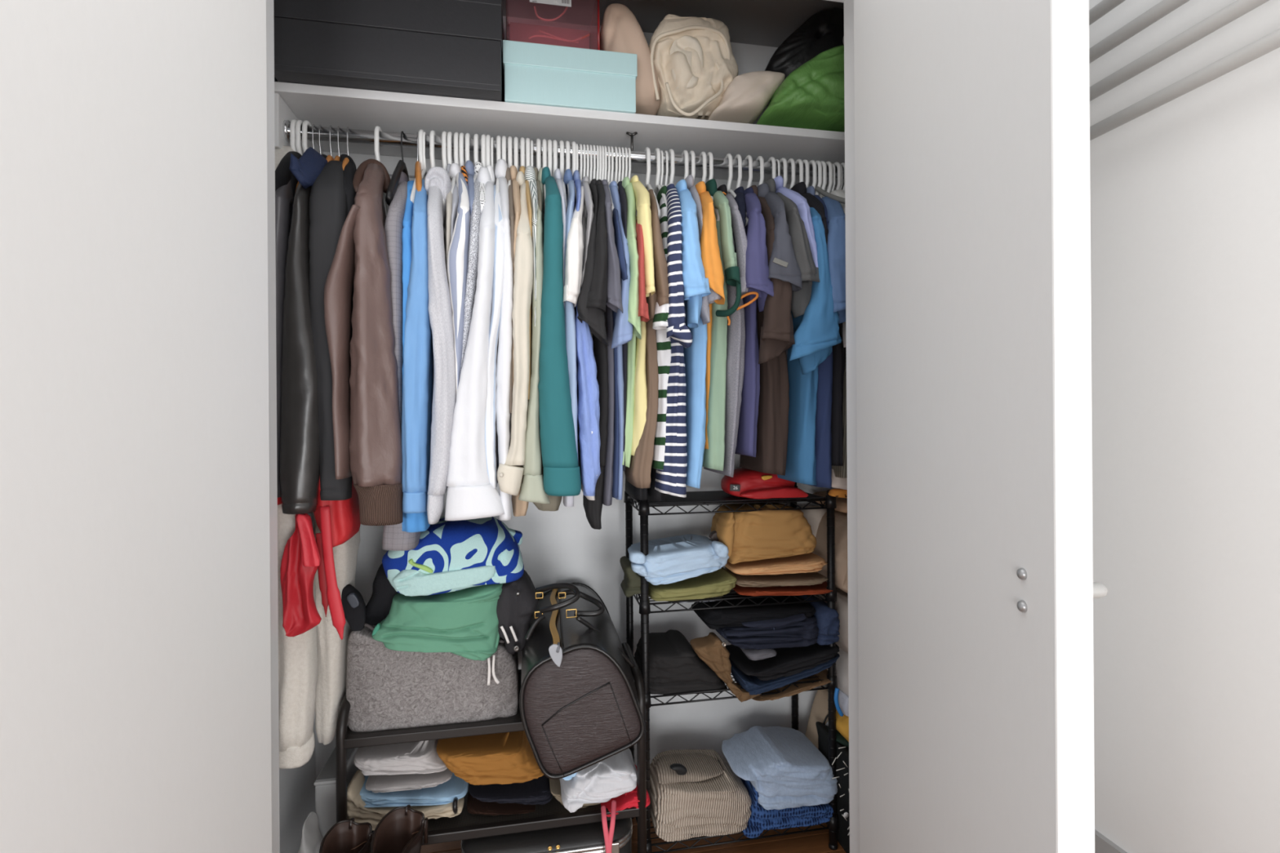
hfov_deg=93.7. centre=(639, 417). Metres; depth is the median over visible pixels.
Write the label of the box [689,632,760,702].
trousers
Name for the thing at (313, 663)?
coat
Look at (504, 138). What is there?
hanger
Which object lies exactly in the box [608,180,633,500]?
tee
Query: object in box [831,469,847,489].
shirt
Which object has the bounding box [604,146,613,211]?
hanger
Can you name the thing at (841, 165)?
hanger
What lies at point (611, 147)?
hanger
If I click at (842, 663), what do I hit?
pillow
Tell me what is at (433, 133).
hanger
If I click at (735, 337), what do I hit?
tee
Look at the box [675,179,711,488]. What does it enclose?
tee
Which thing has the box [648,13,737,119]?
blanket
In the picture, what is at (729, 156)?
hanger
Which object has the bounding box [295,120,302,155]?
hanger
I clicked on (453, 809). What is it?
garment
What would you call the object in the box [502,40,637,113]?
gift box
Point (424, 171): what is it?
hanger
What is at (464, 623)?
folded clothing
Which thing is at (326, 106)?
shelf
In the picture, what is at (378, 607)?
garment
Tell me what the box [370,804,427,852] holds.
boot
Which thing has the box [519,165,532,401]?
polo shirt
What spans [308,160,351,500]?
suit jacket
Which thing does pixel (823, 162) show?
hanger
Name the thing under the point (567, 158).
hanger
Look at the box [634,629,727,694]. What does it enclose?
trousers
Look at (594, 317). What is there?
tee
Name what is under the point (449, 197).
shirt
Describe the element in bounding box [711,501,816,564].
folded clothes
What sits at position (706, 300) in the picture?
tee
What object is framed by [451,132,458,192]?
hanger
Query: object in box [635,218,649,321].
tee
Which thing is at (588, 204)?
tee
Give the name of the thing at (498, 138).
hanger
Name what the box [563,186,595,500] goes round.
tee
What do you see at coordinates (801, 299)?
tee
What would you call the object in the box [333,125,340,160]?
wooden hanger
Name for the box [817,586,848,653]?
duvet
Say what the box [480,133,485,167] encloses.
hanger
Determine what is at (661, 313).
shirt
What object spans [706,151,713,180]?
hanger
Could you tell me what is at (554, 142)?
hanger
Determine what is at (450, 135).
hanger
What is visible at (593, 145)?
hanger
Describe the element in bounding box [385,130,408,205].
hanger
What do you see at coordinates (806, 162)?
hanger
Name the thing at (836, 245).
tee
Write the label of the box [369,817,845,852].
floor
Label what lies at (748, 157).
hanger
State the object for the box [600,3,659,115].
pillow
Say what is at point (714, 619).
jeans
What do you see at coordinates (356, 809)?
trousers
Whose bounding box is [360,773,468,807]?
jeans
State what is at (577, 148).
hanger
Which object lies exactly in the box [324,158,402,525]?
jacket
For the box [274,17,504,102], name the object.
shoe box
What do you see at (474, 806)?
trousers
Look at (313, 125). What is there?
wooden hanger
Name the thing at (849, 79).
trim
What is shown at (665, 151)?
hanger
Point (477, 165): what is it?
shirt
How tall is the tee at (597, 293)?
0.838 m
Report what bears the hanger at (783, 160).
hanging from the clothes rod
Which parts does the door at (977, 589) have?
handle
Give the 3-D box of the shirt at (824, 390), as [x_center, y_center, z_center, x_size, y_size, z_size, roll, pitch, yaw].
[0.454,-0.224,1.572,0.069,0.795,0.297,0,0,-5]
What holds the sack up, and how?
on the pillow at (811, 96)
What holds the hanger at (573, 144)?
hanging from the clothes rod
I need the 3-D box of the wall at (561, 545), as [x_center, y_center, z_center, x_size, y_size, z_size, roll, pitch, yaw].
[-0.114,-0.054,1.892,1.860,2.490,0.100,0,0,-11]
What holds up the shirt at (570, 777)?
on the shirt at (615, 775)
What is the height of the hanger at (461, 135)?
0.235 m
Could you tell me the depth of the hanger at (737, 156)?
1.61 m
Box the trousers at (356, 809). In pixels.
[346,769,399,831]
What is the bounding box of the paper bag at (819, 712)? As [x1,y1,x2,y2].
[805,687,828,748]
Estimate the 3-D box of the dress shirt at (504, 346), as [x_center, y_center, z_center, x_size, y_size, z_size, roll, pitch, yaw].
[-0.327,-0.204,1.433,0.043,0.849,0.322,0,0,-15]
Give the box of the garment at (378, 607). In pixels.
[365,564,398,625]
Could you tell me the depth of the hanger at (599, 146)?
1.54 m
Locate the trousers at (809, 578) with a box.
[724,567,828,586]
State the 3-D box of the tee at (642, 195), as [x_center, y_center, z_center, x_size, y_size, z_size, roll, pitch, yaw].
[-0.010,-0.252,1.480,0.047,0.704,0.335,0,0,-11]
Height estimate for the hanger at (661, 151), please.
0.230 m
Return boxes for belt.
[708,530,719,541]
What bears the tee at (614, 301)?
hanging from the hanger at (602, 146)
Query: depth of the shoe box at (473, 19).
1.38 m
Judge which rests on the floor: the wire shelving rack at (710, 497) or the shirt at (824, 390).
the wire shelving rack at (710, 497)
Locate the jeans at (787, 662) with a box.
[725,643,839,680]
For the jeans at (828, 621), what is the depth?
1.63 m
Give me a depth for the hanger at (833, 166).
1.66 m
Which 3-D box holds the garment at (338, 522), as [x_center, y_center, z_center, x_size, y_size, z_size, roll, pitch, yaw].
[-0.656,0.154,1.281,0.107,0.609,0.205,0,0,8]
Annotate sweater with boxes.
[649,749,751,842]
[740,777,833,838]
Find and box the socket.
[282,120,290,142]
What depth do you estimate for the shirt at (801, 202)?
1.42 m
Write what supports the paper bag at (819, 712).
on the floor
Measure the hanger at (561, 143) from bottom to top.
0.235 m
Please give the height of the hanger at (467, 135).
0.235 m
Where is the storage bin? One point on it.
(565, 23)
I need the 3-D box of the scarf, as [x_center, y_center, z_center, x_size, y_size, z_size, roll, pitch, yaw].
[0.552,0.205,1.626,0.090,0.023,0.047,0,0,-11]
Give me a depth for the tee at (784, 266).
1.38 m
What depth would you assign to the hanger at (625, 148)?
1.55 m
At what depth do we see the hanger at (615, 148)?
1.55 m
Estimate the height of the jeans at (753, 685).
0.079 m
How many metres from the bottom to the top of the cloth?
0.126 m
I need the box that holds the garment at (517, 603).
[496,569,537,654]
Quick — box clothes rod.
[282,120,844,178]
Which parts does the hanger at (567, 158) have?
arm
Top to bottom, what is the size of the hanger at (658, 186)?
0.235 m
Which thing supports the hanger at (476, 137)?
hanging from the clothes rod
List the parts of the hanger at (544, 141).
arm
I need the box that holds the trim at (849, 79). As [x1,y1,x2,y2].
[266,0,859,852]
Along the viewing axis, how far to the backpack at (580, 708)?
1.23 m
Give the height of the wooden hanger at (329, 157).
0.234 m
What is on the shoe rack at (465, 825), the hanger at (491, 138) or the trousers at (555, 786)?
the trousers at (555, 786)
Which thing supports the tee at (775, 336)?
hanging from the hanger at (748, 157)
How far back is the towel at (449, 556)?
1.39 m
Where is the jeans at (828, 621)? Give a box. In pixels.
[797,595,839,644]
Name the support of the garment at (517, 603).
in the tub
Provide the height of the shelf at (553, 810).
0.002 m
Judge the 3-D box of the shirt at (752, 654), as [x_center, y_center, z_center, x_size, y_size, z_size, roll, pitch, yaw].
[0.310,0.619,1.616,0.087,0.022,0.135,0,0,-11]
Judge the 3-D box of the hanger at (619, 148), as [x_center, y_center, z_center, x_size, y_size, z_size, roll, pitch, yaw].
[-0.055,-0.594,1.573,0.010,0.230,0.285,0,0,-11]
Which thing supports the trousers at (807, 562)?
on the trousers at (809, 578)
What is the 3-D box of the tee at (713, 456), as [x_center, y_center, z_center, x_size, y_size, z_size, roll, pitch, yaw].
[0.186,-0.242,1.514,0.072,0.742,0.310,0,0,-11]
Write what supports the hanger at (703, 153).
hanging from the clothes rod
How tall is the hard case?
0.202 m
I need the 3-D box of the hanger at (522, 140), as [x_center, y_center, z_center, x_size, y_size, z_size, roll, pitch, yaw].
[-0.298,-0.594,1.527,0.011,0.235,0.285,0,0,-11]
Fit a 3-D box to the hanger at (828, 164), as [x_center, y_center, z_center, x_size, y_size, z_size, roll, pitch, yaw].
[0.524,-0.600,1.682,0.011,0.235,0.285,0,0,-11]
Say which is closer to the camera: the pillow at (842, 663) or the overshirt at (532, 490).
the overshirt at (532, 490)
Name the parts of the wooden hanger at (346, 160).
arm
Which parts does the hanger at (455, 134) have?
arm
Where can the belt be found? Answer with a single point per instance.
(713, 535)
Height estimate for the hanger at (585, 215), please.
0.230 m
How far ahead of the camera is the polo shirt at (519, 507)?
1.36 m
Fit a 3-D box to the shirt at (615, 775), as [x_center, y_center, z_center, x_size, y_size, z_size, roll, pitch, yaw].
[-0.112,0.895,1.537,0.197,0.092,0.220,0,0,-11]
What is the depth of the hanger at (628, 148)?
1.56 m
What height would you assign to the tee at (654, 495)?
0.319 m
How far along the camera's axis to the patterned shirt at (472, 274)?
1.28 m
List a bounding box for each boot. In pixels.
[319,817,373,852]
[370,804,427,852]
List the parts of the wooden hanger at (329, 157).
arm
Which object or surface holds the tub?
on the shoe rack at (465, 825)
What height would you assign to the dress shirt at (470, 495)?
0.811 m
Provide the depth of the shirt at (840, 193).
1.54 m
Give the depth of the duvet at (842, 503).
1.69 m
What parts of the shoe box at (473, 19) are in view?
lid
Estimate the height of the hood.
0.124 m
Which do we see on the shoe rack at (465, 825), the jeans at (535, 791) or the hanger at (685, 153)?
the jeans at (535, 791)
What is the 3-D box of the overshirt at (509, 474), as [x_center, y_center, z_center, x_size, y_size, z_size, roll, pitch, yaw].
[-0.294,-0.214,1.423,0.080,0.764,0.324,0,0,-11]
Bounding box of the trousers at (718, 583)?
[648,567,737,601]
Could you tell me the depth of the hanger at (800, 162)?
1.64 m
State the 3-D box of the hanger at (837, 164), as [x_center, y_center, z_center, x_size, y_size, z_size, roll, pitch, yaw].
[0.550,-0.600,1.687,0.011,0.235,0.285,0,0,-11]
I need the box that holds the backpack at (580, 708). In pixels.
[519,582,644,779]
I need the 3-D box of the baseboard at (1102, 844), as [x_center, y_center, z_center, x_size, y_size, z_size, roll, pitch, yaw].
[1.522,1.122,-0.299,0.015,0.115,4.450,0,0,-11]
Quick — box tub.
[346,622,518,732]
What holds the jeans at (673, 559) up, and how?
on the trousers at (718, 583)
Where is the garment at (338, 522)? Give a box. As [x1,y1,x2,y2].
[280,477,360,639]
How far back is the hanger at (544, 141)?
1.51 m
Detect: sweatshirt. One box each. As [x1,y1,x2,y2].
[354,739,447,775]
[365,768,452,792]
[401,178,433,513]
[537,166,581,496]
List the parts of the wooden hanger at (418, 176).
arm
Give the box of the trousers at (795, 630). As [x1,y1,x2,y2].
[715,613,818,649]
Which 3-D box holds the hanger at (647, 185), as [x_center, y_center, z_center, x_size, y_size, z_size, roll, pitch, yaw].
[0.019,-0.597,1.587,0.011,0.235,0.285,0,0,-11]
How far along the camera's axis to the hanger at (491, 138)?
1.49 m
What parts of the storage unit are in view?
lid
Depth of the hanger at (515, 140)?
1.50 m
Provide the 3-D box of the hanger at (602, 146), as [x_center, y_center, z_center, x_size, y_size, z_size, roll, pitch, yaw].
[-0.098,-0.593,1.565,0.010,0.230,0.285,0,0,-11]
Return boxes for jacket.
[275,179,293,505]
[280,182,319,514]
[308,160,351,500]
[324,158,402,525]
[339,154,356,373]
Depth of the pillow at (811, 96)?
1.59 m
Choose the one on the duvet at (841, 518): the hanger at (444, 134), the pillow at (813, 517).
the pillow at (813, 517)
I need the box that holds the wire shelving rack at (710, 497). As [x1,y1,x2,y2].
[623,467,839,852]
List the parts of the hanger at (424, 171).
arm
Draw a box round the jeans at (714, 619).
[691,593,816,629]
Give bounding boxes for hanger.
[289,119,301,151]
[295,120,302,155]
[295,124,315,190]
[302,120,311,152]
[318,124,321,154]
[325,125,333,161]
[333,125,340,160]
[342,126,349,169]
[373,125,389,213]
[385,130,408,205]
[409,128,425,204]
[413,131,427,198]
[414,132,422,191]
[426,130,436,195]
[441,131,447,169]
[443,131,453,205]
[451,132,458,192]
[456,132,465,186]
[465,133,471,174]
[473,133,479,181]
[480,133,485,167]
[484,134,490,184]
[490,137,493,182]
[495,135,501,193]
[502,135,506,160]
[507,136,512,188]
[513,137,518,172]
[520,137,524,166]
[525,137,530,167]
[530,140,533,166]
[536,138,541,171]
[542,138,546,223]
[546,139,552,176]
[552,139,557,177]
[559,140,567,212]
[564,141,573,212]
[571,141,576,201]
[576,143,583,217]
[579,143,587,220]
[582,144,586,223]
[586,144,591,195]
[589,144,592,182]
[592,144,595,178]
[595,145,599,180]
[598,145,601,179]
[601,145,604,180]
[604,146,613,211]
[606,146,610,184]
[610,146,613,182]
[613,146,618,191]
[617,146,625,191]
[620,146,624,181]
[624,147,636,216]
[627,147,635,203]
[643,146,661,219]
[653,147,666,206]
[656,150,664,196]
[664,150,668,186]
[667,148,675,183]
[680,150,688,179]
[688,150,695,181]
[697,151,719,221]
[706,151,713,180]
[724,153,748,226]
[733,154,742,188]
[742,155,752,187]
[754,155,764,185]
[765,156,776,178]
[775,159,780,176]
[777,157,787,186]
[786,158,795,189]
[795,159,803,182]
[798,159,809,187]
[808,160,817,188]
[810,160,822,197]
[817,160,826,196]
[822,160,832,193]
[831,163,835,191]
[833,161,841,190]
[836,162,844,191]
[840,164,842,189]
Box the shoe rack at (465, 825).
[335,642,646,852]
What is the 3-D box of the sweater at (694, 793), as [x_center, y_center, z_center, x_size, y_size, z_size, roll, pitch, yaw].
[0.154,1.004,1.663,0.275,0.185,0.223,0,0,-11]
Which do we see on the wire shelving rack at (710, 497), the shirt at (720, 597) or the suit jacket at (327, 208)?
the shirt at (720, 597)
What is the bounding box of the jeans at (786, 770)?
[721,725,837,810]
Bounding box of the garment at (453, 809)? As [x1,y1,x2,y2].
[410,797,464,819]
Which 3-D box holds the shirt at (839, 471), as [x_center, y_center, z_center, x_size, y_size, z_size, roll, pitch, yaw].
[0.525,-0.050,1.641,0.068,0.410,0.236,0,0,-11]
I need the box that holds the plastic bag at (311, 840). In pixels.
[297,812,322,852]
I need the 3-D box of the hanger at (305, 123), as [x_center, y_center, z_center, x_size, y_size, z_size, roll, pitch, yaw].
[-0.793,-0.591,1.433,0.011,0.235,0.285,0,0,-11]
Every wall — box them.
[274,75,315,852]
[315,15,839,779]
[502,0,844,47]
[1088,0,1279,852]
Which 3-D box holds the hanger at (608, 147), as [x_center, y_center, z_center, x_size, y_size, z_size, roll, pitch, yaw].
[-0.083,-0.593,1.568,0.010,0.230,0.285,0,0,-11]
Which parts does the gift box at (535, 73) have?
lid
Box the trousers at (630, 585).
[619,555,640,597]
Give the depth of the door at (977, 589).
0.79 m
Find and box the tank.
[815,186,844,204]
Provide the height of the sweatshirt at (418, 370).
0.756 m
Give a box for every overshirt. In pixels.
[497,171,533,495]
[518,168,550,503]
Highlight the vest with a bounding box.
[288,146,328,188]
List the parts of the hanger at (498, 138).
arm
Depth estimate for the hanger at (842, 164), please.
1.67 m
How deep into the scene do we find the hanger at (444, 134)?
1.47 m
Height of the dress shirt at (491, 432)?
0.767 m
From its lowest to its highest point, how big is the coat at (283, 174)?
0.939 m
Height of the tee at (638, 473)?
0.740 m
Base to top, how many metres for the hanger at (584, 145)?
0.230 m
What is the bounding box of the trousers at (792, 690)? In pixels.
[751,669,831,701]
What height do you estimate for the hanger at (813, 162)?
0.235 m
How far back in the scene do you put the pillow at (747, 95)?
1.63 m
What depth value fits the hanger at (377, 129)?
1.44 m
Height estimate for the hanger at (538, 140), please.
0.235 m
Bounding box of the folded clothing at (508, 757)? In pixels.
[436,730,543,785]
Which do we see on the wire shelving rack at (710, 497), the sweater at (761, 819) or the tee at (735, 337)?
the sweater at (761, 819)
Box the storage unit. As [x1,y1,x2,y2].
[313,725,359,839]
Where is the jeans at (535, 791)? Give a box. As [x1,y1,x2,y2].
[468,774,552,804]
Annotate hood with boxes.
[424,166,452,228]
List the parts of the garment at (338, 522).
panel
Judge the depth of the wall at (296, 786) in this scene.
1.54 m
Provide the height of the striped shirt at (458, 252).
0.644 m
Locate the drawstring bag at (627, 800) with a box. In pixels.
[600,764,649,852]
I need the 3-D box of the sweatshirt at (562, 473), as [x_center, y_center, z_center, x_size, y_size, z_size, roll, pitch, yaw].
[-0.216,-0.220,1.426,0.091,0.777,0.318,0,0,-18]
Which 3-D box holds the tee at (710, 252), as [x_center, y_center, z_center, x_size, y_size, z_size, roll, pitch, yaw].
[0.158,-0.260,1.511,0.056,0.682,0.343,0,0,-3]
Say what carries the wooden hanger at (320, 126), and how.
hanging from the clothes rod
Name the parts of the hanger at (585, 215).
arm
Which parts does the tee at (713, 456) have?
sleeve trim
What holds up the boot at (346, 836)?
on the floor
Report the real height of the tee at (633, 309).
0.718 m
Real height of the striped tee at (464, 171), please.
0.631 m
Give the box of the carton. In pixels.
[834,687,848,716]
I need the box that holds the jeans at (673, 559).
[627,533,728,585]
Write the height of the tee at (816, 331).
0.740 m
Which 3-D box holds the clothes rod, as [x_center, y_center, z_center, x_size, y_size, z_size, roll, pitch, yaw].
[-0.058,-0.708,1.573,1.592,0.092,0.048,0,0,-11]
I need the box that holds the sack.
[764,7,844,100]
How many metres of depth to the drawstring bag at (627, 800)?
1.46 m
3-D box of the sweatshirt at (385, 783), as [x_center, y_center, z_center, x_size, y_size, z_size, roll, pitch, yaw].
[-0.562,0.860,1.488,0.204,0.013,0.219,0,0,-11]
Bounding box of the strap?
[341,584,366,631]
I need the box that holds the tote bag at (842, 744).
[815,721,849,852]
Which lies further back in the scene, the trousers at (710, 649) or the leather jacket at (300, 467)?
the trousers at (710, 649)
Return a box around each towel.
[382,516,524,596]
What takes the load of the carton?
on the cloth
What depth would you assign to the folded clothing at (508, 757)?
1.43 m
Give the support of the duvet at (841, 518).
on the duvet at (842, 604)
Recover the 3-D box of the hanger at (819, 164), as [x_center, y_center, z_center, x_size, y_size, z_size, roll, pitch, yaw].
[0.493,-0.600,1.677,0.011,0.235,0.285,0,0,-11]
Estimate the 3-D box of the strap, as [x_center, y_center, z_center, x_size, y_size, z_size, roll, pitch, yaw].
[-0.671,0.446,1.402,0.058,0.111,0.049,0,0,-11]
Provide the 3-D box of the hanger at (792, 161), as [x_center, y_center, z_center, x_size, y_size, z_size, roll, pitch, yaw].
[0.416,-0.599,1.662,0.011,0.235,0.285,0,0,-11]
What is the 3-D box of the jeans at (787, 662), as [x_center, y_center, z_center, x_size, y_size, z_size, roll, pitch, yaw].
[0.396,0.661,1.693,0.296,0.067,0.222,0,0,-11]
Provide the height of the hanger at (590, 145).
0.230 m
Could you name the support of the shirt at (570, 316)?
hanging from the hanger at (567, 158)
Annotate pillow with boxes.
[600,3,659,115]
[707,71,785,124]
[756,44,844,132]
[795,505,826,582]
[826,648,848,696]
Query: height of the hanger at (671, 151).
0.235 m
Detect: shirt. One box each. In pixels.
[382,171,421,551]
[401,180,430,532]
[424,166,456,524]
[444,167,505,520]
[444,179,452,285]
[445,164,458,240]
[447,163,470,393]
[460,177,480,372]
[464,160,474,231]
[474,161,485,213]
[484,164,504,488]
[494,159,513,520]
[505,167,515,413]
[509,165,528,516]
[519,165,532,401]
[524,165,537,326]
[532,167,562,511]
[553,168,573,506]
[559,748,636,813]
[561,773,576,781]
[563,168,580,494]
[573,169,600,496]
[651,185,671,470]
[666,596,722,603]
[739,647,776,660]
[773,175,817,267]
[802,186,832,488]
[830,189,846,347]
[831,347,847,478]
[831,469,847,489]
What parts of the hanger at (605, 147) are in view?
arm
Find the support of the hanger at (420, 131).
hanging from the clothes rod
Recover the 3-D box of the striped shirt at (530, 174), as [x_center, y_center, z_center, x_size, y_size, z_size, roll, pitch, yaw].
[-0.261,-0.329,1.450,0.037,0.578,0.308,0,0,-11]
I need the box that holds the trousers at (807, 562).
[724,552,826,574]
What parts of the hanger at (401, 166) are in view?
arm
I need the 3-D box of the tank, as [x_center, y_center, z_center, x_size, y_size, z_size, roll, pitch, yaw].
[0.512,-0.426,1.607,0.050,0.421,0.234,0,0,-11]
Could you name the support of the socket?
attached to the clothes rod
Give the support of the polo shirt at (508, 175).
hanging from the hanger at (509, 138)
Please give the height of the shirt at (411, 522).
0.811 m
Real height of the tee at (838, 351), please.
0.745 m
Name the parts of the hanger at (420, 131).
arm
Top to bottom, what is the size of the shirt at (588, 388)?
0.799 m
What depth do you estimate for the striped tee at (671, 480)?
1.40 m
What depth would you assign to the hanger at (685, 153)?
1.58 m
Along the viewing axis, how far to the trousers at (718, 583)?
1.58 m
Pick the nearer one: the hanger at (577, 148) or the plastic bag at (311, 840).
the plastic bag at (311, 840)
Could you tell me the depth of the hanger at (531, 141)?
1.51 m
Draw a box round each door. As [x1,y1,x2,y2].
[0,0,271,852]
[853,0,1107,852]
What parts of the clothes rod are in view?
support post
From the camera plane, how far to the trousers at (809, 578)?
1.63 m
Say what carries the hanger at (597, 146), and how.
hanging from the clothes rod
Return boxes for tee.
[460,165,467,184]
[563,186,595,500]
[577,178,608,466]
[581,176,594,354]
[582,179,608,529]
[601,179,622,506]
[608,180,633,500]
[612,208,627,497]
[617,181,627,471]
[622,176,641,467]
[624,189,668,488]
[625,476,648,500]
[630,174,655,455]
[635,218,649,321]
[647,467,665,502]
[654,182,692,497]
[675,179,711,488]
[684,174,721,324]
[695,181,724,448]
[702,178,741,471]
[703,184,758,477]
[731,186,746,453]
[734,186,773,457]
[739,185,795,475]
[757,182,801,356]
[764,177,820,318]
[777,207,841,484]
[790,182,845,466]
[821,195,845,324]
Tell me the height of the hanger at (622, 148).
0.230 m
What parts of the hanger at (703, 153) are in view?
arm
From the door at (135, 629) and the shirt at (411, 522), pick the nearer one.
the door at (135, 629)
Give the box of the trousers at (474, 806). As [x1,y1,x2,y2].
[466,791,535,815]
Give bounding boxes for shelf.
[274,81,844,195]
[347,672,521,736]
[372,783,601,831]
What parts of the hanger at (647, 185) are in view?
arm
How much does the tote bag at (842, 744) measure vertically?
0.406 m
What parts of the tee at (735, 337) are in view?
sleeve trim, sleeve trim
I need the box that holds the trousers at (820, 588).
[733,581,836,595]
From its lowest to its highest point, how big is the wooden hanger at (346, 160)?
0.234 m
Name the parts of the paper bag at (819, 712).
cord handle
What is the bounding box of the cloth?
[835,708,848,742]
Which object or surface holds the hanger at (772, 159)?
hanging from the clothes rod
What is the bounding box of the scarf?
[827,488,847,497]
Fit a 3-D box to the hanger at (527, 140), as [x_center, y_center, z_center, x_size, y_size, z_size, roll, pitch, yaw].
[-0.285,-0.594,1.529,0.011,0.235,0.285,0,0,-11]
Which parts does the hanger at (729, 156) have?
arm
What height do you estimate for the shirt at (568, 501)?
0.821 m
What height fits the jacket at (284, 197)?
0.771 m
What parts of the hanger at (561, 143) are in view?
arm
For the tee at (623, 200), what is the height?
0.724 m
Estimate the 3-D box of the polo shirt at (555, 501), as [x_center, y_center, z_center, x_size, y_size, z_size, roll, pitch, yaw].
[-0.230,-0.204,1.450,0.074,0.838,0.264,0,0,-11]
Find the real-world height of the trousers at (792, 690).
0.044 m
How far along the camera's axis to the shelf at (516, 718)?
1.40 m
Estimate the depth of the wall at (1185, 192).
1.33 m
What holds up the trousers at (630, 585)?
on the wire shelving rack at (710, 497)
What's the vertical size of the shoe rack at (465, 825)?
0.549 m
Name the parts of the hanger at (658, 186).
arm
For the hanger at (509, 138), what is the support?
hanging from the clothes rod
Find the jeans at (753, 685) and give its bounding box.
[728,653,839,695]
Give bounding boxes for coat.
[275,145,359,768]
[275,151,302,234]
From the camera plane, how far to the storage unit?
1.39 m
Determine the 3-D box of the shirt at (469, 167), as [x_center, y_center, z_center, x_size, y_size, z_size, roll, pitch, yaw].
[-0.404,-0.333,1.436,0.036,0.587,0.309,0,0,-15]
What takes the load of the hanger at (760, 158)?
hanging from the clothes rod
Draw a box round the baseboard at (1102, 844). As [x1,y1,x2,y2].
[1094,829,1127,852]
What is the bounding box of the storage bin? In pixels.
[506,0,599,49]
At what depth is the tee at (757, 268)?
1.47 m
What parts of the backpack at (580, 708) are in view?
handle, handle, panel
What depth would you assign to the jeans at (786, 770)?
1.62 m
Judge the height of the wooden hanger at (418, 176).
0.234 m
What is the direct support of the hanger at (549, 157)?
hanging from the clothes rod
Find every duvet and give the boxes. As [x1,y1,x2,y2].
[812,510,848,593]
[813,490,847,513]
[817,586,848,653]
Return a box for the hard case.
[461,817,632,852]
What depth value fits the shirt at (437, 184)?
1.24 m
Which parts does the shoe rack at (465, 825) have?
frame, rail, rail, rail, frame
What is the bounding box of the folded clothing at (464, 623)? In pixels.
[371,583,502,685]
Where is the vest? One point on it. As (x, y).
(306, 169)
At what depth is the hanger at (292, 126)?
1.40 m
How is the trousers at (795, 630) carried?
on the jeans at (787, 662)
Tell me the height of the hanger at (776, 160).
0.230 m
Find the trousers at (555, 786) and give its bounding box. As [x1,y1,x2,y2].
[549,778,599,808]
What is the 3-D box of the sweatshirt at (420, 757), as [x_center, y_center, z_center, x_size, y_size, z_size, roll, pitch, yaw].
[-0.577,0.813,1.490,0.217,0.051,0.214,0,0,-11]
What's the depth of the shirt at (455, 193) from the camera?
1.32 m
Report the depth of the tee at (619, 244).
1.42 m
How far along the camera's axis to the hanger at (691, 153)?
1.58 m
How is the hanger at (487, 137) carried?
hanging from the clothes rod
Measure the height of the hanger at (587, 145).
0.230 m
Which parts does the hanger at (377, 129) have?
arm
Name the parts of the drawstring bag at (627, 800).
cord, cord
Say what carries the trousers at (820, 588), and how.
on the wire shelving rack at (710, 497)
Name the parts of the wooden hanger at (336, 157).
arm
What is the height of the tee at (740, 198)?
0.698 m

